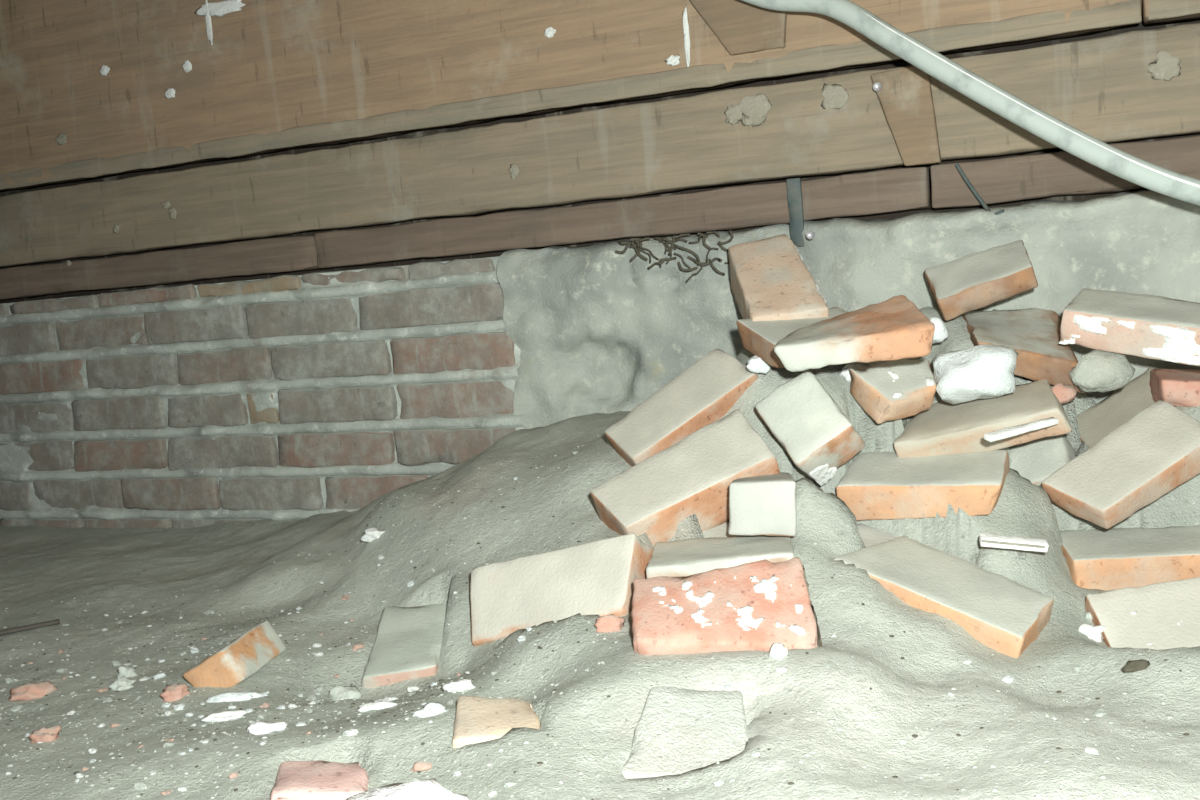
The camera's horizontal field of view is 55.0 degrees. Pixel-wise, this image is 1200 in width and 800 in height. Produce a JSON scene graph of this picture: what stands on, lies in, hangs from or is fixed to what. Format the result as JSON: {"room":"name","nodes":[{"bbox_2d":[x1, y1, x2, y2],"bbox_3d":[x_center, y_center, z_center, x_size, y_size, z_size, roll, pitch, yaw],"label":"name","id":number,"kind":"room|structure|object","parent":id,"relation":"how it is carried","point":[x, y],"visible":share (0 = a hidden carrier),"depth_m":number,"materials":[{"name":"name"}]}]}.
{"room":"crawl space","nodes":[
{"label":"crawl space","id":0,"kind":"room"},
{"bbox_2d":[0,306,1199,799],"bbox_3d":[-0.162,0.163,1.192,4.850,0.402,3.940,-5,6,0],"label":"floor","id":1,"kind":"structure","parent":0,"point":[39,565],"depth_m":1.24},
{"bbox_2d":[5,677,17,682],"bbox_3d":[-0.720,0.343,1.412,0.014,0.010,0.014,-2,6,22],"label":"crumb","id":2,"kind":"object","parent":1,"relation":"on","point":[7,679],"visible":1,"depth_m":1.41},
{"bbox_2d":[9,704,22,711],"bbox_3d":[-0.661,0.349,1.306,0.012,0.007,0.012,-4,6,9],"label":"crumb","id":3,"kind":"object","parent":1,"relation":"on","point":[18,707],"visible":1,"depth_m":1.30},
{"bbox_2d":[0,619,59,635],"bbox_3d":[-0.873,0.332,1.586,0.238,0.010,0.015,-8,7,-31],"label":"wooden stick","id":4,"kind":"object","parent":1,"relation":"on","point":[57,621],"visible":1,"depth_m":1.62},
{"bbox_2d":[8,681,57,700],"bbox_3d":[-0.664,0.344,1.347,0.038,0.026,0.048,-2,7,26],"label":"fragment","id":5,"kind":"object","parent":1,"relation":"on","point":[31,691],"visible":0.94,"depth_m":1.34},
{"bbox_2d":[28,725,61,742],"bbox_3d":[-0.573,0.349,1.194,0.032,0.021,0.025,-5,6,0],"label":"fragment","id":6,"kind":"object","parent":1,"relation":"on","point":[43,734],"visible":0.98,"depth_m":1.19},
{"bbox_2d":[55,667,67,672],"bbox_3d":[-0.668,0.336,1.431,0.012,0.009,0.014,-3,6,16],"label":"crumb","id":7,"kind":"object","parent":1,"relation":"on","point":[62,669],"visible":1,"depth_m":1.43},
{"bbox_2d":[108,676,136,690],"bbox_3d":[-0.557,0.335,1.347,0.031,0.023,0.024,-7,6,-17],"label":"chunk","id":8,"kind":"object","parent":1,"relation":"on","point":[122,683],"visible":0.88,"depth_m":1.34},
{"bbox_2d":[116,665,137,678],"bbox_3d":[-0.575,0.334,1.397,0.022,0.026,0.024,-1,7,32],"label":"chunk","id":9,"kind":"object","parent":1,"relation":"on","point":[127,671],"visible":0.7,"depth_m":1.39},
{"bbox_2d":[132,781,145,789],"bbox_3d":[-0.420,0.353,1.052,0.013,0.008,0.010,-5,6,-4],"label":"crumb","id":10,"kind":"object","parent":1,"relation":"on","point":[140,785],"visible":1,"depth_m":1.05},
{"bbox_2d":[152,672,165,679],"bbox_3d":[-0.523,0.328,1.369,0.017,0.008,0.012,-9,8,-38],"label":"crumb","id":11,"kind":"object","parent":1,"relation":"on","point":[159,675],"visible":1,"depth_m":1.36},
{"bbox_2d":[163,742,174,746],"bbox_3d":[-0.424,0.339,1.134,0.010,0.006,0.009,-8,7,-31],"label":"crumb","id":12,"kind":"object","parent":1,"relation":"on","point":[166,744],"visible":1,"depth_m":1.13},
{"bbox_2d":[160,683,190,701],"bbox_3d":[-0.480,0.332,1.299,0.027,0.022,0.032,0,8,39],"label":"fragment","id":13,"kind":"object","parent":1,"relation":"on","point":[172,692],"visible":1,"depth_m":1.29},
{"bbox_2d":[174,703,184,709],"bbox_3d":[-0.461,0.337,1.264,0.012,0.008,0.010,-6,6,-11],"label":"crumb","id":14,"kind":"object","parent":1,"relation":"on","point":[181,706],"visible":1,"depth_m":1.26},
{"bbox_2d":[201,710,246,721],"bbox_3d":[-0.395,0.334,1.213,0.047,0.013,0.020,-5,6,0],"label":"flake","id":15,"kind":"object","parent":1,"relation":"on","point":[225,715],"visible":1,"depth_m":1.21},
{"bbox_2d":[228,772,238,778],"bbox_3d":[-0.334,0.342,1.051,0.010,0.006,0.008,-6,6,-15],"label":"chip","id":16,"kind":"object","parent":1,"relation":"on","point":[234,774],"visible":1,"depth_m":1.05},
{"bbox_2d":[183,621,285,687],"bbox_3d":[-0.432,0.311,1.375,0.075,0.066,0.125,-4,6,9],"label":"brick","id":17,"kind":"object","parent":1,"relation":"on","point":[244,656],"visible":0.91,"depth_m":1.33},
{"bbox_2d":[205,691,267,701],"bbox_3d":[-0.406,0.331,1.283,0.073,0.013,0.023,-5,6,0],"label":"flake","id":18,"kind":"object","parent":1,"relation":"on","point":[242,695],"visible":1,"depth_m":1.28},
{"bbox_2d":[246,721,287,734],"bbox_3d":[-0.334,0.329,1.153,0.042,0.017,0.020,-5,6,0],"label":"flake","id":19,"kind":"object","parent":1,"relation":"on","point":[257,728],"visible":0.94,"depth_m":1.15,"materials":[{"name":"white paint"}]},
{"bbox_2d":[307,693,316,699],"bbox_3d":[-0.331,0.343,1.322,0.013,0.010,0.012,-10,8,-40],"label":"crumb","id":20,"kind":"object","parent":1,"relation":"on","point":[312,696],"visible":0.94,"depth_m":1.32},
{"bbox_2d":[270,760,368,799],"bbox_3d":[-0.250,0.365,1.030,0.090,0.073,0.098,-6,6,-12],"label":"brick","id":21,"kind":"object","parent":1,"relation":"on","point":[320,779],"visible":0.94,"depth_m":1.01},
{"bbox_2d":[329,685,361,700],"bbox_3d":[-0.296,0.344,1.340,0.034,0.026,0.034,0,8,37],"label":"chunk","id":22,"kind":"object","parent":1,"relation":"on","point":[336,692],"visible":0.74,"depth_m":1.33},
{"bbox_2d":[343,729,357,735],"bbox_3d":[-0.239,0.319,1.103,0.015,0.008,0.011,-8,7,-25],"label":"crumb","id":23,"kind":"object","parent":1,"relation":"on","point":[350,732],"visible":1,"depth_m":1.10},
{"bbox_2d":[352,643,364,650],"bbox_3d":[-0.299,0.306,1.427,0.014,0.008,0.017,1,8,43],"label":"chip","id":24,"kind":"object","parent":1,"relation":"on","point":[356,647],"visible":1,"depth_m":1.42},
{"bbox_2d":[361,527,384,541],"bbox_3d":[-0.332,0.198,1.685,0.037,0.023,0.025,-5,6,0],"label":"flake","id":25,"kind":"object","parent":1,"relation":"on","point":[372,533],"visible":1,"depth_m":1.68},
{"bbox_2d":[357,701,397,711],"bbox_3d":[-0.232,0.321,1.208,0.043,0.012,0.018,-5,6,0],"label":"flake","id":26,"kind":"object","parent":1,"relation":"on","point":[378,705],"visible":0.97,"depth_m":1.20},
{"bbox_2d":[362,604,447,687],"bbox_3d":[-0.238,0.310,1.439,0.099,0.070,0.171,-5,6,0],"label":"brick","id":27,"kind":"object","parent":1,"relation":"on","point":[408,641],"visible":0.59,"depth_m":1.41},
{"bbox_2d":[345,778,468,799],"bbox_3d":[-0.179,0.342,0.955,0.137,0.045,0.071,-8,7,-25],"label":"chunk","id":28,"kind":"object","parent":1,"relation":"on","point":[427,789],"visible":1,"depth_m":0.95,"materials":[{"name":"white paint"}]},
{"bbox_2d":[407,686,419,691],"bbox_3d":[-0.214,0.333,1.326,0.016,0.010,0.012,-6,6,-8],"label":"crumb","id":29,"kind":"object","parent":1,"relation":"on","point":[410,688],"visible":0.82,"depth_m":1.32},
{"bbox_2d":[411,761,431,771],"bbox_3d":[-0.161,0.330,1.037,0.020,0.009,0.016,-5,6,-3],"label":"chip","id":30,"kind":"object","parent":1,"relation":"on","point":[418,766],"visible":1,"depth_m":1.03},
{"bbox_2d":[412,703,447,717],"bbox_3d":[-0.166,0.304,1.126,0.026,0.015,0.027,0,8,38],"label":"flake","id":31,"kind":"object","parent":1,"relation":"on","point":[430,709],"visible":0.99,"depth_m":1.12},
{"bbox_2d":[441,677,474,691],"bbox_3d":[-0.150,0.305,1.223,0.034,0.017,0.020,-7,6,-19],"label":"flake","id":32,"kind":"object","parent":1,"relation":"on","point":[465,683],"visible":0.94,"depth_m":1.22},
{"bbox_2d":[452,696,540,747],"bbox_3d":[-0.100,0.330,1.106,0.088,0.075,0.092,-5,6,-6],"label":"brick","id":33,"kind":"object","parent":1,"relation":"on","point":[477,719],"visible":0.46,"depth_m":1.09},
{"bbox_2d":[503,780,516,787],"bbox_3d":[-0.075,0.324,0.970,0.011,0.006,0.009,-7,6,-22],"label":"crumb","id":34,"kind":"object","parent":1,"relation":"on","point":[508,783],"visible":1,"depth_m":0.97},
{"bbox_2d":[517,635,525,642],"bbox_3d":[-0.087,0.268,1.291,0.012,0.008,0.013,-1,7,30],"label":"crumb","id":35,"kind":"object","parent":1,"relation":"on","point":[521,637],"visible":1,"depth_m":1.29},
{"bbox_2d":[470,533,653,645],"bbox_3d":[-0.055,0.231,1.365,0.229,0.142,0.106,-2,6,21],"label":"brick","id":36,"kind":"object","parent":1,"relation":"on","point":[597,577],"visible":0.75,"depth_m":1.34,"materials":[{"name":"brick"}]},
{"bbox_2d":[0,435,1199,799],"bbox_3d":[-0.142,0.143,1.362,2.099,0.375,1.089,-5,6,0],"label":"grit","id":37,"kind":"object","parent":1,"relation":"on","point":[958,733],"visible":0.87,"depth_m":1.17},
{"bbox_2d":[594,614,624,632],"bbox_3d":[0.011,0.246,1.258,0.035,0.024,0.021,-5,6,0],"label":"fragment","id":38,"kind":"object","parent":1,"relation":"on","point":[609,623],"visible":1,"depth_m":1.25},
{"bbox_2d":[605,348,757,466],"bbox_3d":[0.116,0.022,1.587,0.212,0.173,0.113,-6,6,-15],"label":"brick","id":39,"kind":"object","parent":1,"relation":"on","point":[702,394],"visible":0.72,"depth_m":1.56,"materials":[{"name":"brick"}]},
{"bbox_2d":[590,409,779,546],"bbox_3d":[0.109,0.108,1.451,0.234,0.171,0.124,-6,6,-14],"label":"brick","id":40,"kind":"object","parent":1,"relation":"on","point":[694,475],"visible":0.8,"depth_m":1.42,"materials":[{"name":"brick"}]},
{"bbox_2d":[622,687,747,778],"bbox_3d":[0.077,0.316,1.053,0.123,0.079,0.110,-5,6,0],"label":"mortar slab","id":41,"kind":"object","parent":1,"relation":"on","point":[678,731],"visible":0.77,"depth_m":1.05,"materials":[{"name":"concrete"}]},
{"bbox_2d":[714,780,723,785],"bbox_3d":[0.098,0.317,0.952,0.007,0.005,0.010,-1,7,32],"label":"crumb","id":42,"kind":"object","parent":1,"relation":"on","point":[718,782],"visible":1,"depth_m":0.95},
{"bbox_2d":[646,535,794,578],"bbox_3d":[0.144,0.207,1.344,0.170,0.078,0.113,-4,6,8],"label":"brick","id":43,"kind":"object","parent":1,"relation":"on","point":[686,557],"visible":0.44,"depth_m":1.31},
{"bbox_2d":[702,521,742,537],"bbox_3d":[0.175,0.182,1.437,0.111,0.092,0.099,-8,7,-29],"label":"brick","id":44,"kind":"object","parent":43,"relation":"on","point":[720,531],"visible":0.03,"depth_m":1.42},
{"bbox_2d":[728,472,796,536],"bbox_3d":[0.198,0.126,1.401,0.082,0.076,0.129,-4,6,9],"label":"brick","id":45,"kind":"object","parent":44,"relation":"on","point":[762,504],"visible":0.93,"depth_m":1.34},
{"bbox_2d":[631,557,822,654],"bbox_3d":[0.130,0.241,1.222,0.195,0.122,0.138,-5,6,0],"label":"brick","id":46,"kind":"object","parent":1,"relation":"on","point":[757,605],"visible":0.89,"depth_m":1.19,"materials":[{"name":"brick"}]},
{"bbox_2d":[750,751,760,756],"bbox_3d":[0.131,0.300,0.975,0.009,0.006,0.008,-8,7,-29],"label":"crumb","id":47,"kind":"object","parent":1,"relation":"on","point":[754,753],"visible":1,"depth_m":0.97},
{"bbox_2d":[746,355,770,373],"bbox_3d":[0.213,-0.047,1.540,0.037,0.026,0.019,-5,6,0],"label":"chunk","id":48,"kind":"object","parent":1,"relation":"on","point":[755,364],"visible":0.83,"depth_m":1.53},
{"bbox_2d":[769,642,787,659],"bbox_3d":[0.176,0.252,1.140,0.016,0.025,0.023,0,8,40],"label":"chunk","id":49,"kind":"object","parent":1,"relation":"on","point":[778,651],"visible":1,"depth_m":1.13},
{"bbox_2d":[776,667,786,672],"bbox_3d":[0.175,0.261,1.113,0.010,0.007,0.010,-9,8,-37],"label":"crumb","id":50,"kind":"object","parent":1,"relation":"on","point":[779,669],"visible":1,"depth_m":1.11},
{"bbox_2d":[736,307,846,367],"bbox_3d":[0.279,-0.086,1.557,0.162,0.069,0.114,-7,6,-19],"label":"brick","id":51,"kind":"object","parent":1,"relation":"on","point":[760,338],"visible":0.38,"depth_m":1.54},
{"bbox_2d":[728,234,828,320],"bbox_3d":[0.255,-0.153,1.669,0.115,0.173,0.227,-5,6,0],"label":"brick","id":52,"kind":"object","parent":51,"relation":"on","point":[770,279],"visible":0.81,"depth_m":1.64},
{"bbox_2d":[774,295,934,371],"bbox_3d":[0.314,-0.085,1.448,0.192,0.078,0.147,-4,6,9],"label":"brick","id":53,"kind":"object","parent":51,"relation":"on","point":[894,328],"visible":1,"depth_m":1.39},
{"bbox_2d":[839,362,866,382],"bbox_3d":[0.342,-0.036,1.554,0.038,0.034,0.028,-5,6,0],"label":"chunk","id":54,"kind":"object","parent":1,"relation":"on","point":[845,373],"visible":0.58,"depth_m":1.55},
{"bbox_2d":[857,524,975,564],"bbox_3d":[0.348,0.189,1.416,0.229,0.077,0.102,0,8,38],"label":"brick","id":55,"kind":"object","parent":1,"relation":"on","point":[870,536],"visible":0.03,"depth_m":1.44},
{"bbox_2d":[836,450,1008,520],"bbox_3d":[0.412,0.108,1.458,0.199,0.075,0.121,-2,7,28],"label":"brick","id":56,"kind":"object","parent":55,"relation":"on","point":[882,485],"visible":0.88,"depth_m":1.43,"materials":[{"name":"brick"}]},
{"bbox_2d":[755,371,864,485],"bbox_3d":[0.268,0.036,1.465,0.105,0.146,0.149,-8,7,-26],"label":"brick","id":57,"kind":"object","parent":56,"relation":"on","point":[818,437],"visible":1,"depth_m":1.43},
{"bbox_2d":[894,379,1071,457],"bbox_3d":[0.503,0.033,1.509,0.214,0.108,0.142,-2,7,24],"label":"brick","id":58,"kind":"object","parent":56,"relation":"on","point":[945,428],"visible":0.82,"depth_m":1.47,"materials":[{"name":"brick"}]},
{"bbox_2d":[850,359,936,423],"bbox_3d":[0.391,-0.013,1.511,0.116,0.076,0.086,-6,6,-12],"label":"brick","id":59,"kind":"object","parent":58,"relation":"on","point":[895,389],"visible":1,"depth_m":1.49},
{"bbox_2d":[932,344,1018,403],"bbox_3d":[0.485,-0.033,1.490,0.110,0.074,0.086,-5,6,0],"label":"chunk","id":60,"kind":"object","parent":58,"relation":"on","point":[980,371],"visible":1,"depth_m":1.46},
{"bbox_2d":[984,417,1058,441],"bbox_3d":[0.505,0.035,1.380,0.107,0.017,0.013,-7,7,-23],"label":"lath","id":61,"kind":"object","parent":58,"relation":"on","point":[1012,431],"visible":1,"depth_m":1.37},
{"bbox_2d":[963,308,1085,393],"bbox_3d":[0.576,-0.067,1.585,0.138,0.111,0.188,-4,6,9],"label":"brick","id":62,"kind":"object","parent":58,"relation":"on","point":[1034,333],"visible":0.64,"depth_m":1.54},
{"bbox_2d":[924,240,1037,320],"bbox_3d":[0.522,-0.165,1.586,0.143,0.101,0.109,-3,6,15],"label":"brick","id":63,"kind":"object","parent":62,"relation":"on","point":[974,281],"visible":1,"depth_m":1.56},
{"bbox_2d":[1059,288,1199,365],"bbox_3d":[0.699,-0.094,1.469,0.198,0.104,0.114,0,7,36],"label":"brick","id":64,"kind":"object","parent":62,"relation":"on","point":[1141,325],"visible":1,"depth_m":1.45,"materials":[{"name":"brick"}]},
{"bbox_2d":[1052,383,1077,403],"bbox_3d":[0.593,-0.008,1.488,0.043,0.028,0.026,-5,6,0],"label":"fragment","id":65,"kind":"object","parent":58,"relation":"on","point":[1064,393],"visible":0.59,"depth_m":1.48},
{"bbox_2d":[929,317,948,343],"bbox_3d":[0.449,-0.093,1.549,0.036,0.036,0.028,-5,6,0],"label":"chunk","id":66,"kind":"object","parent":1,"relation":"on","point":[941,332],"visible":0.59,"depth_m":1.54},
{"bbox_2d":[834,536,1053,657],"bbox_3d":[0.394,0.231,1.308,0.138,0.112,0.223,-10,8,-43],"label":"brick","id":67,"kind":"object","parent":1,"relation":"on","point":[1006,616],"visible":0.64,"depth_m":1.28,"materials":[{"name":"brick"}]},
{"bbox_2d":[1001,675,1013,682],"bbox_3d":[0.404,0.278,1.146,0.013,0.008,0.012,0,8,40],"label":"crumb","id":68,"kind":"object","parent":1,"relation":"on","point":[1008,679],"visible":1,"depth_m":1.14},
{"bbox_2d":[979,534,1048,551],"bbox_3d":[0.473,0.164,1.319,0.075,0.023,0.019,-4,6,9],"label":"stick","id":69,"kind":"object","parent":1,"relation":"on","point":[986,540],"visible":1,"depth_m":1.31,"materials":[{"name":"paint"}]},
{"bbox_2d":[1017,552,1027,559],"bbox_3d":[0.491,0.182,1.343,0.012,0.008,0.015,-6,6,-12],"label":"crumb","id":70,"kind":"object","parent":1,"relation":"on","point":[1022,555],"visible":1,"depth_m":1.34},
{"bbox_2d":[1009,434,1076,484],"bbox_3d":[0.580,0.093,1.505,0.097,0.101,0.089,-1,7,30],"label":"brick","id":71,"kind":"object","parent":1,"relation":"on","point":[1036,460],"visible":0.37,"depth_m":1.49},
{"bbox_2d":[1084,611,1092,620],"bbox_3d":[0.567,0.244,1.307,0.038,0.029,0.031,-5,6,0],"label":"chunk","id":72,"kind":"object","parent":1,"relation":"on","point":[1088,616],"visible":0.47,"depth_m":1.30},
{"bbox_2d":[1085,747,1097,753],"bbox_3d":[0.402,0.288,0.941,0.008,0.007,0.011,-8,7,-27],"label":"crumb","id":73,"kind":"object","parent":1,"relation":"on","point":[1087,749],"visible":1,"depth_m":0.94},
{"bbox_2d":[1078,623,1105,642],"bbox_3d":[0.543,0.259,1.273,0.029,0.024,0.022,-5,6,0],"label":"chunk","id":74,"kind":"object","parent":1,"relation":"on","point":[1093,632],"visible":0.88,"depth_m":1.27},
{"bbox_2d":[1093,708,1106,716],"bbox_3d":[0.453,0.285,1.044,0.014,0.008,0.011,-8,7,-31],"label":"crumb","id":75,"kind":"object","parent":1,"relation":"on","point":[1100,712],"visible":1,"depth_m":1.04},
{"bbox_2d":[1077,367,1154,447],"bbox_3d":[0.731,0.040,1.565,0.158,0.159,0.145,-5,6,0],"label":"brick","id":76,"kind":"object","parent":1,"relation":"on","point":[1094,423],"visible":0.19,"depth_m":1.57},
{"bbox_2d":[1060,525,1199,590],"bbox_3d":[0.659,0.201,1.406,0.184,0.072,0.111,-4,6,8],"label":"brick","id":77,"kind":"object","parent":1,"relation":"on","point":[1111,558],"visible":0.66,"depth_m":1.36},
{"bbox_2d":[1042,400,1199,528],"bbox_3d":[0.657,0.077,1.425,0.202,0.134,0.106,-6,6,-15],"label":"brick","id":78,"kind":"object","parent":77,"relation":"on","point":[1148,456],"visible":0.98,"depth_m":1.40,"materials":[{"name":"brick"}]},
{"bbox_2d":[1069,349,1134,392],"bbox_3d":[0.644,-0.037,1.479,0.080,0.056,0.047,-5,6,0],"label":"chunk","id":79,"kind":"object","parent":78,"relation":"on","point":[1096,370],"visible":1,"depth_m":1.47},
{"bbox_2d":[1122,659,1149,672],"bbox_3d":[0.521,0.260,1.122,0.029,0.013,0.017,-5,6,0],"label":"chunk","id":80,"kind":"object","parent":1,"relation":"on","point":[1132,666],"visible":1,"depth_m":1.12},
{"bbox_2d":[1085,577,1199,649],"bbox_3d":[0.655,0.250,1.276,0.209,0.098,0.116,-5,6,0],"label":"brick","id":81,"kind":"object","parent":1,"relation":"on","point":[1164,615],"visible":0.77,"depth_m":1.27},
{"bbox_2d":[1149,368,1199,406],"bbox_3d":[0.807,-0.009,1.498,0.160,0.065,0.103,-3,6,17],"label":"brick","id":82,"kind":"object","parent":1,"relation":"on","point":[1178,387],"visible":0.84,"depth_m":1.47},
{"bbox_2d":[0,189,1199,528],"bbox_3d":[-0.475,0.062,2.175,4.824,0.621,0.156,-2,6,22],"label":"wall","id":83,"kind":"structure","parent":0,"point":[284,397],"depth_m":2.09,"materials":[{"name":"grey brick"}]},
{"bbox_2d":[0,235,325,299],"bbox_3d":[-1.520,-0.236,2.554,2.178,0.069,0.061,-2,6,22],"label":"board","id":84,"kind":"object","parent":83,"relation":"on","point":[296,253],"visible":0.93,"depth_m":2.25,"materials":[{"name":"brown wood"}]},
{"bbox_2d":[314,167,931,267],"bbox_3d":[-0.009,-0.297,1.932,1.089,0.067,0.060,-2,6,22],"label":"board","id":85,"kind":"object","parent":83,"relation":"on","point":[900,189],"visible":0.97,"depth_m":1.88,"materials":[{"name":"brown wood"}]},
{"bbox_2d":[786,178,803,246],"bbox_3d":[0.302,-0.288,1.774,0.023,0.105,0.009,-2,7,23],"label":"strap","id":86,"kind":"object","parent":85,"relation":"attached to","point":[794,190],"visible":0.89,"depth_m":1.77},
{"bbox_2d":[615,230,733,282],"bbox_3d":[0.123,-0.225,1.829,0.212,0.078,0.021,-2,6,22],"label":"root tangle","id":87,"kind":"object","parent":83,"relation":"attached to","point":[638,241],"visible":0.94,"depth_m":1.83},
{"bbox_2d":[806,231,815,238],"bbox_3d":[0.322,-0.249,1.745,0.013,0.013,0.036,-2,6,22],"label":"nail","id":88,"kind":"object","parent":83,"relation":"attached to","point":[810,234],"visible":1,"depth_m":1.73,"materials":[{"name":"silver metal"}]},
{"bbox_2d":[930,135,1199,207],"bbox_3d":[1.111,-0.343,1.472,1.330,0.068,0.059,-2,6,22],"label":"board","id":89,"kind":"object","parent":83,"relation":"on","point":[1062,173],"visible":0.83,"depth_m":1.64,"materials":[{"name":"brown wood"}]},
{"bbox_2d":[955,163,1004,214],"bbox_3d":[0.545,-0.302,1.654,0.013,0.082,0.075,-9,7,-35],"label":"wire","id":90,"kind":"object","parent":89,"relation":"hanging from","point":[957,165],"visible":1,"depth_m":1.66,"materials":[{"name":"metal"}]},
{"bbox_2d":[0,0,1199,303],"bbox_3d":[-0.393,-0.601,2.137,4.601,0.774,0.100,-2,6,22],"label":"gaps between boards","id":91,"kind":"structure","parent":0,"point":[893,215],"depth_m":1.98,"materials":[{"name":"black"}]},
{"bbox_2d":[0,0,1141,191],"bbox_3d":[-0.920,-0.689,2.236,3.563,0.494,0.085,-2,6,22],"label":"joist","id":92,"kind":"object","parent":91,"relation":"attached to","point":[275,76],"visible":0.97,"depth_m":2.01,"materials":[{"name":"brown wood"}]},
{"bbox_2d":[55,133,66,144],"bbox_3d":[-1.064,-0.515,2.276,0.033,0.023,0.005,-2,6,22],"label":"plaster splash","id":93,"kind":"object","parent":92,"relation":"attached to","point":[61,138],"visible":1,"depth_m":2.27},
{"bbox_2d":[99,65,109,75],"bbox_3d":[-0.951,-0.634,2.214,0.027,0.023,0.005,-2,6,22],"label":"plaster splash","id":94,"kind":"object","parent":92,"relation":"attached to","point":[104,70],"visible":1,"depth_m":2.21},
{"bbox_2d":[165,88,175,98],"bbox_3d":[-0.806,-0.576,2.163,0.026,0.020,0.005,-2,6,22],"label":"plaster splash","id":95,"kind":"object","parent":92,"relation":"attached to","point":[169,93],"visible":1,"depth_m":2.16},
{"bbox_2d":[182,60,191,72],"bbox_3d":[-0.766,-0.620,2.141,0.022,0.024,0.005,-2,6,22],"label":"plaster splash","id":96,"kind":"object","parent":92,"relation":"attached to","point":[187,67],"visible":1,"depth_m":2.14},
{"bbox_2d":[205,0,212,44],"bbox_3d":[-0.716,-0.692,2.111,0.014,0.093,0.005,-2,6,22],"label":"plaster splash","id":97,"kind":"object","parent":92,"relation":"attached to","point":[207,17],"visible":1,"depth_m":2.11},
{"bbox_2d":[194,0,245,16],"bbox_3d":[-0.691,-0.712,2.097,0.121,0.029,0.005,-2,6,22],"label":"plaster splash","id":98,"kind":"object","parent":92,"relation":"attached to","point":[218,9],"visible":1,"depth_m":2.10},
{"bbox_2d":[544,27,555,37],"bbox_3d":[-0.081,-0.595,1.866,0.022,0.018,0.005,-2,7,23],"label":"plaster splash","id":99,"kind":"object","parent":92,"relation":"attached to","point":[549,32],"visible":1,"depth_m":1.86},
{"bbox_2d":[665,55,679,65],"bbox_3d":[0.113,-0.529,1.797,0.026,0.017,0.005,-2,6,23],"label":"plaster splash","id":100,"kind":"object","parent":92,"relation":"attached to","point":[673,60],"visible":1,"depth_m":1.79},
{"bbox_2d":[682,6,689,66],"bbox_3d":[0.134,-0.561,1.783,0.010,0.099,0.005,-2,6,22],"label":"plaster splash","id":101,"kind":"object","parent":92,"relation":"attached to","point":[684,13],"visible":1,"depth_m":1.78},
{"bbox_2d":[690,0,786,55],"bbox_3d":[0.207,-0.580,1.747,0.164,0.111,0.017,-2,6,22],"label":"wooden block","id":102,"kind":"object","parent":92,"relation":"attached to","point":[742,27],"visible":0.92,"depth_m":1.74,"materials":[{"name":"brown wood"}]},
{"bbox_2d":[741,0,1199,205],"bbox_3d":[0.502,-0.456,1.544,0.985,0.584,0.131,-2,7,24],"label":"pipe","id":103,"kind":"object","parent":92,"relation":"hanging from","point":[1064,136],"visible":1,"depth_m":1.50,"materials":[{"name":"white paint"}]},
{"bbox_2d":[0,23,1199,266],"bbox_3d":[-0.410,-0.387,2.076,4.604,0.147,0.071,-2,6,22],"label":"plank","id":104,"kind":"object","parent":91,"relation":"attached to","point":[1103,88],"visible":0.95,"depth_m":1.87,"materials":[{"name":"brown wood"}]},
{"bbox_2d":[113,225,119,233],"bbox_3d":[-0.951,-0.336,2.267,0.018,0.018,0.005,-2,6,23],"label":"plaster splash","id":105,"kind":"object","parent":104,"relation":"attached to","point":[116,228],"visible":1,"depth_m":2.26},
{"bbox_2d":[162,201,170,208],"bbox_3d":[-0.832,-0.374,2.214,0.021,0.014,0.006,-2,6,22],"label":"plaster splash","id":106,"kind":"object","parent":104,"relation":"attached to","point":[166,204],"visible":1,"depth_m":2.21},
{"bbox_2d":[168,208,176,219],"bbox_3d":[-0.819,-0.358,2.210,0.020,0.026,0.005,-2,6,22],"label":"plaster splash","id":107,"kind":"object","parent":104,"relation":"attached to","point":[172,212],"visible":1,"depth_m":2.21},
{"bbox_2d":[509,164,519,178],"bbox_3d":[-0.143,-0.383,1.933,0.019,0.026,0.005,-2,6,23],"label":"plaster splash","id":108,"kind":"object","parent":104,"relation":"attached to","point":[514,169],"visible":1,"depth_m":1.93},
{"bbox_2d":[724,105,741,124],"bbox_3d":[0.207,-0.442,1.782,0.030,0.035,0.005,-2,7,23],"label":"plaster splash","id":109,"kind":"object","parent":104,"relation":"attached to","point":[733,114],"visible":1,"depth_m":1.78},
{"bbox_2d":[739,93,771,126],"bbox_3d":[0.237,-0.446,1.769,0.057,0.053,0.005,-2,6,22],"label":"plaster splash","id":110,"kind":"object","parent":104,"relation":"attached to","point":[754,108],"visible":1,"depth_m":1.77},
{"bbox_2d":[821,83,848,109],"bbox_3d":[0.349,-0.450,1.723,0.046,0.050,0.005,-2,6,22],"label":"plaster splash","id":111,"kind":"object","parent":104,"relation":"attached to","point":[836,96],"visible":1,"depth_m":1.72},
{"bbox_2d":[871,66,940,165],"bbox_3d":[0.446,-0.413,1.682,0.093,0.142,0.019,-2,6,22],"label":"wooden block","id":112,"kind":"object","parent":104,"relation":"attached to","point":[905,97],"visible":0.93,"depth_m":1.67,"materials":[{"name":"brown wood"}]},
{"bbox_2d":[873,82,881,91],"bbox_3d":[0.409,-0.457,1.691,0.013,0.013,0.036,-2,6,22],"label":"nail","id":113,"kind":"object","parent":112,"relation":"attached to","point":[877,86],"visible":0.91,"depth_m":1.67,"materials":[{"name":"silver metal"}]},
{"bbox_2d":[1148,51,1180,80],"bbox_3d":[0.762,-0.451,1.556,0.047,0.043,0.005,-2,6,22],"label":"plaster splash","id":114,"kind":"object","parent":104,"relation":"attached to","point":[1165,66],"visible":1,"depth_m":1.55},
{"bbox_2d":[1142,0,1199,25],"bbox_3d":[1.205,-0.775,1.359,1.044,0.493,0.083,-2,6,22],"label":"joist","id":115,"kind":"object","parent":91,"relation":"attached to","point":[1154,12],"visible":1,"depth_m":1.54,"materials":[{"name":"brown wood"}]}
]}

